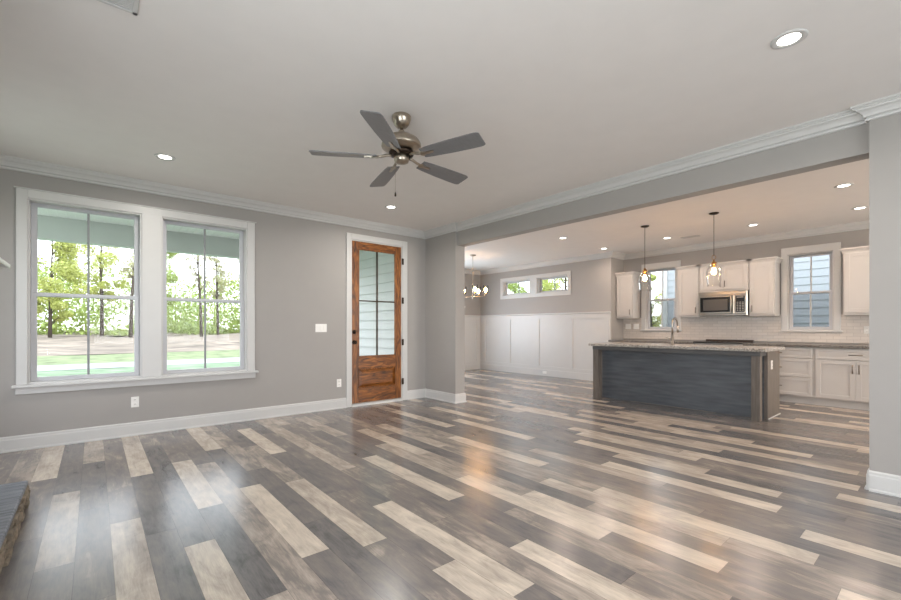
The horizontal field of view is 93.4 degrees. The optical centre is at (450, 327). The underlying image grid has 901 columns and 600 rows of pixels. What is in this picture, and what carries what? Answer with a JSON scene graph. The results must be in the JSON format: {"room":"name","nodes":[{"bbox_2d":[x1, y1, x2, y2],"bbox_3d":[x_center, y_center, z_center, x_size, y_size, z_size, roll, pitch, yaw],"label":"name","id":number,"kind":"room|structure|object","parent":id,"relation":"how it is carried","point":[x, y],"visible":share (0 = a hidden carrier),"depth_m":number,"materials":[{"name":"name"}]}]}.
{"room":"living room","nodes":[
{"label":"living room","id":0,"kind":"room"},
{"bbox_2d":[0,168,425,436],"bbox_3d":[-2.552,-0.212,5.477,5.440,2.775,0.150,0,0,-40],"label":"wall","id":1,"kind":"structure","parent":0,"point":[300,264],"depth_m":5.50,"materials":[{"name":"paint"}]},
{"bbox_2d":[28,198,141,383],"bbox_3d":[-3.789,-0.352,4.439,0.900,1.805,0.148,0,0,-40],"label":"window","id":2,"kind":"structure","parent":1,"relation":"in","point":[33,204],"depth_m":4.38,"materials":[{"name":"white paint"}]},
{"bbox_2d":[11,186,258,394],"bbox_3d":[-3.326,-0.351,4.741,2.203,1.982,0.140,0,0,-40],"label":"trim","id":3,"kind":"structure","parent":1,"relation":"attached to","point":[151,216],"depth_m":4.68,"materials":[{"name":"white paint"}]},
{"bbox_2d":[131,396,138,407],"bbox_3d":[-3.441,0.812,4.626,0.070,0.115,0.010,0,0,-40],"label":"wall outlet","id":4,"kind":"object","parent":1,"relation":"attached to","point":[134,400],"visible":1,"depth_m":4.62,"materials":[{"name":"white plastic"}]},
{"bbox_2d":[0,398,346,452],"bbox_3d":[-2.995,1.103,4.990,3.835,0.145,0.026,0,0,-40],"label":"baseboard","id":5,"kind":"structure","parent":1,"relation":"attached to","point":[80,435],"depth_m":4.73,"materials":[{"name":"white paint"}]},
{"bbox_2d":[162,217,246,375],"bbox_3d":[-2.964,-0.352,5.132,0.905,1.805,0.148,0,0,-40],"label":"window","id":6,"kind":"structure","parent":1,"relation":"in","point":[242,232],"depth_m":5.17,"materials":[{"name":"white paint"}]},
{"bbox_2d":[315,324,326,331],"bbox_3d":[-1.824,0.006,5.984,0.165,0.115,0.010,0,0,-40],"label":"light switch","id":7,"kind":"object","parent":1,"relation":"attached to","point":[318,327],"visible":1,"depth_m":5.98,"materials":[{"name":"white plastic"}]},
{"bbox_2d":[337,379,340,386],"bbox_3d":[-1.617,0.805,6.159,0.070,0.115,0.010,0,0,-40],"label":"wall outlet","id":8,"kind":"object","parent":1,"relation":"attached to","point":[338,380],"visible":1,"depth_m":6.16,"materials":[{"name":"white plastic"}]},
{"bbox_2d":[346,232,406,407],"bbox_3d":[-1.162,-0.111,6.625,1.075,2.572,0.180,0,0,-40],"label":"trim","id":9,"kind":"structure","parent":1,"relation":"attached to","point":[349,236],"depth_m":6.46,"materials":[{"name":"white paint"}]},
{"bbox_2d":[352,240,403,403],"bbox_3d":[-1.115,-0.085,6.579,0.914,2.436,0.111,0,0,-40],"label":"door","id":10,"kind":"structure","parent":1,"relation":"in","point":[376,377],"depth_m":6.59,"materials":[{"name":"brown wood"}]},
{"bbox_2d":[359,250,393,355],"bbox_3d":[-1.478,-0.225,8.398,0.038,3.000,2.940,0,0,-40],"label":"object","id":11,"kind":"structure","parent":0,"point":[367,259],"depth_m":8.41,"materials":[{"name":"clear glass"}]},
{"bbox_2d":[426,231,464,393],"bbox_3d":[-1.045,-0.212,8.060,0.190,2.775,3.715,0,0,-40],"label":"wall column","id":12,"kind":"structure","parent":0,"point":[445,260],"depth_m":6.74,"materials":[{"name":"paint"}]},
{"bbox_2d":[407,389,466,403],"bbox_3d":[-1.172,1.103,7.936,0.596,0.145,3.741,0,0,-40],"label":"baseboard","id":13,"kind":"structure","parent":12,"relation":"attached to","point":[419,393],"depth_m":6.90,"materials":[{"name":"white paint"}]},
{"bbox_2d":[0,0,900,270],"bbox_3d":[1.853,-1.660,3.974,10.250,0.120,14.000,0,0,-40],"label":"ceiling","id":14,"kind":"structure","parent":0,"point":[561,95],"depth_m":2.87,"materials":[{"name":"paint"}]},
{"bbox_2d":[97,0,139,15],"bbox_3d":[-1.666,-1.596,1.990,0.330,0.008,0.190,0,0,-40],"label":"ceiling vent","id":15,"kind":"object","parent":14,"relation":"in","point":[130,6],"visible":1,"depth_m":2.09,"materials":[{"name":"white metal"}]},
{"bbox_2d":[154,153,175,160],"bbox_3d":[-2.678,-1.597,3.979,0.168,0.006,0.168,0,0,-40],"label":"recessed light","id":16,"kind":"object","parent":14,"relation":"in","point":[166,157],"visible":1,"depth_m":3.98,"materials":[{"name":"white paint"}]},
{"bbox_2d":[385,205,396,208],"bbox_3d":[-0.789,-1.597,5.628,0.168,0.006,0.168,0,0,-40],"label":"recessed light","id":17,"kind":"object","parent":14,"relation":"in","point":[387,206],"visible":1,"depth_m":5.63,"materials":[{"name":"white paint"}]},
{"bbox_2d":[309,110,485,196],"bbox_3d":[-0.350,-1.295,3.239,1.263,0.610,1.298,0,0,-40],"label":"ceiling fan","id":18,"kind":"object","parent":14,"relation":"hanging from","point":[401,145],"visible":1,"depth_m":3.12,"materials":[{"name":"silver metal"}]},
{"bbox_2d":[465,255,487,298],"bbox_3d":[0.475,-1.113,9.378,0.662,0.975,0.641,0,0,-40],"label":"chandelier","id":19,"kind":"object","parent":14,"relation":"hanging from","point":[476,289],"visible":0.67,"depth_m":9.32,"materials":[{"name":"glass"}]},
{"bbox_2d":[638,225,650,291],"bbox_3d":[3.065,-1.087,6.690,0.184,1.025,0.184,0,0,-40],"label":"pendant light","id":20,"kind":"object","parent":14,"relation":"hanging from","point":[644,271],"visible":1,"depth_m":6.67,"materials":[{"name":"clear glass"}]},
{"bbox_2d":[681,235,698,238],"bbox_3d":[4.222,-1.596,7.466,0.130,0.008,0.280,0,0,-40],"label":"ceiling vent","id":21,"kind":"object","parent":14,"relation":"in","point":[693,235],"visible":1,"depth_m":7.43,"materials":[{"name":"white paint"}]},
{"bbox_2d":[706,212,721,286],"bbox_3d":[3.680,-1.090,5.927,0.184,1.020,0.184,0,0,-40],"label":"pendant light","id":22,"kind":"object","parent":14,"relation":"hanging from","point":[713,263],"visible":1,"depth_m":5.91,"materials":[{"name":"clear glass"}]},
{"bbox_2d":[770,28,808,48],"bbox_3d":[1.876,-1.597,2.352,0.168,0.006,0.168,0,0,-40],"label":"recessed light","id":23,"kind":"object","parent":14,"relation":"in","point":[790,38],"visible":1,"depth_m":2.34,"materials":[{"name":"white paint"}]},
{"bbox_2d":[834,183,853,187],"bbox_3d":[4.430,-1.597,4.776,0.168,0.006,0.168,0,0,-40],"label":"recessed light","id":24,"kind":"object","parent":14,"relation":"in","point":[845,184],"visible":1,"depth_m":4.77,"materials":[{"name":"white paint"}]},
{"bbox_2d":[852,206,868,209],"bbox_3d":[5.478,-1.597,5.675,0.168,0.006,0.168,0,0,-40],"label":"recessed light","id":25,"kind":"object","parent":14,"relation":"in","point":[862,207],"visible":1,"depth_m":5.68,"materials":[{"name":"white paint"}]},
{"bbox_2d":[0,369,900,599],"bbox_3d":[1.815,1.175,3.941,10.250,0.001,13.900,0,0,-40],"label":"floor","id":26,"kind":"structure","parent":0,"point":[529,487],"depth_m":2.85,"materials":[{"name":"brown wood"}]},
{"bbox_2d":[0,481,29,573],"bbox_3d":[-2.162,1.094,1.560,0.666,0.162,2.771,0,0,-40],"label":"hearth","id":27,"kind":"object","parent":26,"relation":"on","point":[14,497],"visible":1,"depth_m":2.38,"materials":[{"name":"stone"}]},
{"bbox_2d":[589,342,784,421],"bbox_3d":[3.418,0.718,6.405,0.905,0.914,2.430,0,0,-40],"label":"kitchen island","id":28,"kind":"object","parent":26,"relation":"on","point":[725,379],"visible":1,"depth_m":6.05,"materials":[{"name":"grey paint"}]},
{"bbox_2d":[589,342,784,351],"bbox_3d":[3.418,0.281,6.405,0.905,0.040,2.430,0,0,-40],"label":"island countertop","id":29,"kind":"structure","parent":28,"relation":"on","point":[612,344],"depth_m":5.96,"materials":[{"name":"stone"}]},
{"bbox_2d":[666,318,678,343],"bbox_3d":[3.531,0.051,6.756,0.260,0.419,0.142,0,0,-40],"label":"kitchen faucet","id":30,"kind":"object","parent":29,"relation":"on","point":[673,319],"visible":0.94,"depth_m":6.66,"materials":[{"name":"silver metal"}]},
{"bbox_2d":[693,339,753,345],"bbox_3d":[4.857,0.688,7.569,0.699,0.935,0.770,0,0,-40],"label":"range","id":31,"kind":"object","parent":26,"relation":"on","point":[708,341],"visible":0.2,"depth_m":7.54,"materials":[{"name":"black metal"}]},
{"bbox_2d":[693,341,751,343],"bbox_3d":[4.878,0.262,7.586,0.630,0.016,0.770,0,0,-40],"label":"cooktop","id":32,"kind":"object","parent":31,"relation":"in","point":[697,342],"depth_m":7.51,"materials":[{"name":"black glass"}]},
{"bbox_2d":[780,347,814,404],"bbox_3d":[5.415,0.740,6.941,0.653,0.870,0.910,0,0,-40],"label":"base cabinet","id":33,"kind":"object","parent":26,"relation":"on","point":[796,363],"visible":0.44,"depth_m":6.57,"materials":[{"name":"white paint"}]},
{"bbox_2d":[814,348,868,410],"bbox_3d":[6.005,0.740,6.238,0.653,0.870,0.925,0,0,-40],"label":"base cabinet","id":34,"kind":"object","parent":26,"relation":"on","point":[841,376],"visible":0.73,"depth_m":6.17,"materials":[{"name":"white paint"}]},
{"bbox_2d":[743,342,868,348],"bbox_3d":[5.718,0.281,6.591,0.637,0.043,1.835,0,0,-40],"label":"countertop","id":35,"kind":"structure","parent":34,"relation":"on","point":[843,346],"depth_m":6.53,"materials":[{"name":"stone"}]},
{"bbox_3d":[4.294,0.740,8.274,0.653,0.870,1.035,0,0,-40],"label":"base cabinet","id":36,"kind":"object","parent":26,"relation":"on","visible":0},
{"bbox_2d":[608,339,695,343],"bbox_3d":[4.101,0.281,8.516,0.637,0.043,1.653,0,0,-40],"label":"countertop","id":37,"kind":"structure","parent":36,"relation":"on","point":[621,340],"depth_m":8.36,"materials":[{"name":"stone"}]},
{"bbox_2d":[465,274,479,314],"bbox_3d":[-0.703,-0.212,10.871,4.330,2.775,0.150,0,0,-40],"label":"wall","id":38,"kind":"structure","parent":0,"point":[472,306],"depth_m":11.86,"materials":[{"name":"paint"}]},
{"bbox_2d":[480,258,606,314],"bbox_3d":[2.110,-0.212,10.694,0.150,2.775,4.040,0,0,-40],"label":"wall","id":39,"kind":"structure","parent":0,"point":[588,278],"depth_m":10.04,"materials":[{"name":"paint"}]},
{"bbox_2d":[503,279,529,295],"bbox_3d":[1.766,-1.040,11.104,0.148,0.390,0.930,0,0,-40],"label":"window","id":40,"kind":"structure","parent":39,"relation":"in","point":[505,284],"depth_m":11.23,"materials":[{"name":"white paint"}]},
{"bbox_2d":[500,271,570,298],"bbox_3d":[2.061,-1.038,10.620,0.020,0.555,2.210,0,0,-40],"label":"trim","id":41,"kind":"structure","parent":39,"relation":"attached to","point":[533,278],"depth_m":10.54,"materials":[{"name":"white paint"}]},
{"bbox_2d":[465,311,610,380],"bbox_3d":[0.624,0.415,9.283,3.940,1.520,3.989,0,0,-40],"label":"wainscoting","id":42,"kind":"structure","parent":39,"relation":"attached to","point":[557,344],"depth_m":10.49,"materials":[{"name":"white paint"}]},
{"bbox_2d":[537,275,566,292],"bbox_3d":[2.497,-1.040,10.235,0.148,0.390,0.900,0,0,-40],"label":"window","id":43,"kind":"structure","parent":39,"relation":"in","point":[539,280],"depth_m":10.32,"materials":[{"name":"white paint"}]},
{"bbox_2d":[465,221,868,274],"bbox_3d":[3.951,-1.546,5.736,4.470,0.108,13.700,0,0,-40],"label":"trim","id":44,"kind":"structure","parent":39,"relation":"attached to","point":[861,225],"depth_m":8.18,"materials":[{"name":"white paint"}]},
{"bbox_2d":[607,258,623,339],"bbox_3d":[3.644,-0.212,9.280,0.680,2.775,0.100,0,0,-40],"label":"wall","id":45,"kind":"structure","parent":0,"point":[614,265],"depth_m":9.09,"materials":[{"name":"paint"}]},
{"bbox_2d":[457,113,900,475],"bbox_3d":[3.362,-0.212,2.815,0.190,2.775,9.985,0,0,-40],"label":"wall","id":46,"kind":"structure","parent":0,"point":[885,132],"depth_m":3.06,"materials":[{"name":"paint"}]},
{"bbox_2d":[0,92,900,238],"bbox_3d":[1.030,-1.546,1.362,5.330,0.108,10.760,0,0,-40],"label":"trim","id":47,"kind":"structure","parent":46,"relation":"attached to","point":[861,114],"depth_m":4.36,"materials":[{"name":"white paint"}]},
{"bbox_2d":[864,469,900,497],"bbox_3d":[4.819,1.103,1.062,0.216,0.145,5.426,0,0,-40],"label":"baseboard","id":48,"kind":"structure","parent":46,"relation":"attached to","point":[878,482],"depth_m":3.00,"materials":[{"name":"white paint"}]},
{"bbox_2d":[623,229,868,344],"bbox_3d":[6.998,-0.212,5.691,0.162,2.775,9.710,0,0,-40],"label":"wall","id":49,"kind":"structure","parent":0,"point":[760,328],"depth_m":7.53,"materials":[{"name":"tile"}]},
{"bbox_2d":[615,271,640,318],"bbox_3d":[3.794,-0.682,9.086,0.372,0.975,0.446,0,0,-40],"label":"upper cabinet","id":50,"kind":"object","parent":49,"relation":"attached to","point":[628,293],"visible":0.99,"depth_m":8.98,"materials":[{"name":"white paint"}]},
{"bbox_2d":[625,324,630,328],"bbox_3d":[3.880,-0.025,9.268,0.010,0.115,0.120,0,0,-40],"label":"light switch","id":51,"kind":"object","parent":49,"relation":"attached to","point":[627,326],"visible":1,"depth_m":9.27,"materials":[{"name":"white plastic"}]},
{"bbox_2d":[633,324,638,328],"bbox_3d":[3.996,-0.025,9.131,0.010,0.115,0.120,0,0,-40],"label":"light switch","id":52,"kind":"object","parent":49,"relation":"attached to","point":[635,326],"visible":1,"depth_m":9.13,"materials":[{"name":"white plastic"}]},
{"bbox_2d":[640,260,681,330],"bbox_3d":[4.339,-0.635,8.753,0.095,1.410,0.830,0,0,-40],"label":"trim","id":53,"kind":"structure","parent":49,"relation":"attached to","point":[671,263],"depth_m":8.88,"materials":[{"name":"white paint"}]},
{"bbox_2d":[646,267,675,329],"bbox_3d":[4.395,-0.590,8.800,0.148,1.270,0.620,0,0,-40],"label":"window","id":54,"kind":"structure","parent":49,"relation":"in","point":[648,293],"depth_m":8.84,"materials":[{"name":"white paint"}]},
{"bbox_2d":[675,264,705,317],"bbox_3d":[4.607,-0.682,8.119,0.372,0.975,0.461,0,0,-40],"label":"upper cabinet","id":55,"kind":"object","parent":49,"relation":"attached to","point":[688,276],"visible":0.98,"depth_m":8.02,"materials":[{"name":"white paint"}]},
{"bbox_2d":[698,259,750,292],"bbox_3d":[4.980,-0.910,7.674,0.372,0.520,0.867,0,0,-40],"label":"upper cabinet","id":56,"kind":"object","parent":49,"relation":"attached to","point":[735,274],"visible":0.88,"depth_m":7.53,"materials":[{"name":"white paint"}]},
{"bbox_2d":[699,290,748,315],"bbox_3d":[4.957,-0.431,7.655,0.432,0.428,0.760,0,0,-40],"label":"microwave","id":57,"kind":"object","parent":56,"relation":"attached to","point":[723,303],"visible":0.99,"depth_m":7.52,"materials":[{"name":"silver metal"}]},
{"bbox_2d":[745,256,782,316],"bbox_3d":[5.348,-0.682,7.237,0.372,0.975,0.446,0,0,-40],"label":"upper cabinet","id":58,"kind":"object","parent":49,"relation":"attached to","point":[764,273],"visible":1,"depth_m":7.13,"materials":[{"name":"white paint"}]},
{"bbox_2d":[788,250,832,329],"bbox_3d":[5.928,-0.590,6.976,0.148,1.270,0.585,0,0,-40],"label":"window","id":59,"kind":"structure","parent":49,"relation":"in","point":[791,292],"depth_m":6.97,"materials":[{"name":"white paint"}]},
{"bbox_2d":[779,242,842,331],"bbox_3d":[5.871,-0.635,6.929,0.095,1.410,0.795,0,0,-40],"label":"trim","id":60,"kind":"structure","parent":49,"relation":"attached to","point":[785,252],"depth_m":6.83,"materials":[{"name":"white paint"}]},
{"bbox_2d":[839,245,868,315],"bbox_3d":[6.253,-0.688,6.159,0.372,1.005,0.871,0,0,-40],"label":"upper cabinet","id":61,"kind":"object","parent":49,"relation":"attached to","point":[855,259],"visible":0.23,"depth_m":6.26,"materials":[{"name":"white paint"}]},
{"bbox_2d":[864,326,868,333],"bbox_3d":[6.288,0.035,6.403,0.010,0.115,0.070,0,0,-40],"label":"wall outlet","id":62,"kind":"object","parent":49,"relation":"attached to","point":[866,328],"visible":0.88,"depth_m":6.41,"materials":[{"name":"white plastic"}]},
{"bbox_3d":[-2.331,-0.212,1.515,0.380,2.775,1.920,0,0,-40],"label":"wall","id":63,"kind":"structure","parent":0,"visible":0},
{"bbox_2d":[0,257,9,268],"bbox_3d":[-2.152,-0.332,1.777,0.228,0.108,1.930,0,0,-40],"label":"mantel shelf","id":64,"kind":"object","parent":63,"relation":"attached to","point":[3,264],"visible":1,"depth_m":2.44,"materials":[{"name":"white paint"}]},
{"label":"outside","id":65,"kind":"structure","parent":0,"visible":0},
{"bbox_2d":[37,335,239,355],"bbox_3d":[-15.857,1.197,42.188,150.000,1.053,19.000,0,0,-40],"label":"field","id":66,"kind":"structure","parent":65,"point":[56,345],"depth_m":32.13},
{"bbox_2d":[37,241,93,337],"bbox_3d":[-34.434,-3.803,36.544,3.738,9.776,5.554,0,0,37],"label":"tree","id":67,"kind":"object","parent":66,"relation":"on","point":[65,253],"visible":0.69,"depth_m":36.52,"materials":[{"name":"green plant"}]},
{"bbox_2d":[119,248,133,336],"bbox_3d":[-29.695,-5.212,40.078,2.858,12.517,2.736,0,0,35],"label":"tree","id":68,"kind":"object","parent":66,"relation":"on","point":[131,264],"visible":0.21,"depth_m":39.55,"materials":[{"name":"green plant"}]},
{"bbox_2d":[183,255,210,336],"bbox_3d":[-25.188,-4.374,42.395,2.461,10.779,2.356,0,0,20],"label":"tree","id":69,"kind":"object","parent":66,"relation":"on","point":[197,264],"visible":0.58,"depth_m":42.61,"materials":[{"name":"green plant"}]},
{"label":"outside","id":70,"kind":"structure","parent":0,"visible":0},
{"bbox_2d":[37,330,239,336],"bbox_3d":[-33.581,0.699,71.052,180.000,0.600,48.000,0,0,-40],"label":"field","id":71,"kind":"structure","parent":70,"point":[170,333],"depth_m":48.51,"materials":[{"name":"green plant"}]},
{"bbox_2d":[69,243,131,335],"bbox_3d":[-34.308,-5.112,41.883,5.349,12.366,5.866,0,0,5],"label":"tree","id":72,"kind":"object","parent":71,"relation":"on","point":[101,285],"visible":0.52,"depth_m":41.70,"materials":[{"name":"green plant"}]},
{"bbox_2d":[37,255,239,335],"bbox_3d":[-35.899,-3.461,54.714,66.960,12.728,12.981,0,0,-40],"label":"trees","id":73,"kind":"object","parent":71,"relation":"on","point":[191,326],"visible":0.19,"depth_m":52.12,"materials":[{"name":"green plant"}]},
{"bbox_2d":[132,252,178,309],"bbox_3d":[-30.371,-4.303,43.988,3.867,10.744,3.925,0,0,28],"label":"tree","id":74,"kind":"object","parent":71,"relation":"on","point":[172,276],"visible":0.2,"depth_m":44.66,"materials":[{"name":"green plant"}]},
{"bbox_2d":[206,256,232,334],"bbox_3d":[-25.947,-4.076,47.540,3.033,10.178,2.372,0,0,16],"label":"tree","id":75,"kind":"object","parent":71,"relation":"on","point":[218,268],"visible":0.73,"depth_m":47.32,"materials":[{"name":"green plant"}]},
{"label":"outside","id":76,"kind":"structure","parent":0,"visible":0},
{"bbox_2d":[37,350,239,365],"bbox_3d":[-7.430,1.631,32.158,150.000,0.165,7.200,0,0,-40],"label":"verge","id":77,"kind":"structure","parent":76,"point":[108,358],"depth_m":23.20,"materials":[{"name":"green plant"}]},
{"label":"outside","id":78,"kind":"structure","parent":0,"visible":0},
{"bbox_2d":[37,362,239,376],"bbox_3d":[-2.412,1.652,18.415,100.000,0.065,13.700,0,0,-40],"label":"lawn","id":79,"kind":"structure","parent":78,"point":[225,364],"depth_m":16.82,"materials":[{"name":"green plant"}]},
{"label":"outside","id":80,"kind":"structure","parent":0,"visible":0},
{"bbox_2d":[37,357,239,370],"bbox_3d":[-4.052,1.665,28.139,150.000,0.001,3.300,0,0,-40],"label":"road","id":81,"kind":"structure","parent":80,"point":[236,359],"depth_m":19.14,"materials":[{"name":"white concrete"}]},
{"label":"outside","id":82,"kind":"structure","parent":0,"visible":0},
{"bbox_2d":[54,351,223,370],"bbox_3d":[9.330,1.795,66.618,220.000,0.001,210.000,0,0,-40],"label":"ground","id":83,"kind":"structure","parent":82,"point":[187,351],"depth_m":21.82,"materials":[{"name":"green plant"}]},
{"bbox_2d":[508,283,527,293],"bbox_3d":[4.519,-1.851,30.812,2.658,7.386,2.698,0,0,36],"label":"tree","id":84,"kind":"object","parent":83,"relation":"on","point":[512,287],"visible":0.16,"depth_m":30.43,"materials":[{"name":"green plant"}]},
{"bbox_2d":[542,280,560,290],"bbox_3d":[7.808,-1.554,35.828,2.608,6.820,3.875,0,0,1],"label":"tree","id":85,"kind":"object","parent":83,"relation":"on","point":[557,287],"visible":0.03,"depth_m":34.76,"materials":[{"name":"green plant"}]},
{"bbox_2d":[542,278,566,290],"bbox_3d":[6.652,-2.036,24.595,3.666,7.729,3.343,0,0,6],"label":"tree","id":86,"kind":"object","parent":83,"relation":"on","point":[546,284],"visible":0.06,"depth_m":24.33,"materials":[{"name":"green plant"}]},
{"bbox_2d":[650,273,661,326],"bbox_3d":[9.146,-0.370,19.339,2.454,4.319,1.652,0,0,39],"label":"tree","id":87,"kind":"object","parent":83,"relation":"on","point":[654,323],"visible":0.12,"depth_m":19.33,"materials":[{"name":"green plant"}]},
{"bbox_2d":[663,255,828,326],"bbox_3d":[11.130,-2.125,10.071,7.000,7.800,9.900,0,0,-40],"label":"house","id":88,"kind":"structure","parent":83,"relation":"on","point":[820,264],"depth_m":9.35,"materials":[{"name":"blue"}]},
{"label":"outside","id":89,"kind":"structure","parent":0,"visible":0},
{"bbox_2d":[38,208,238,238],"bbox_3d":[-5.324,-1.645,5.015,10.300,0.020,2.710,0,0,-40],"label":"ceiling","id":90,"kind":"structure","parent":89,"point":[42,211],"depth_m":6.54,"materials":[{"name":"paint"}]},
{"bbox_2d":[38,214,238,258],"bbox_3d":[-6.219,-1.478,6.072,10.290,0.355,0.200,0,0,-40],"label":"beam","id":91,"kind":"structure","parent":90,"relation":"attached to","point":[57,229],"depth_m":6.73,"materials":[{"name":"paint"}]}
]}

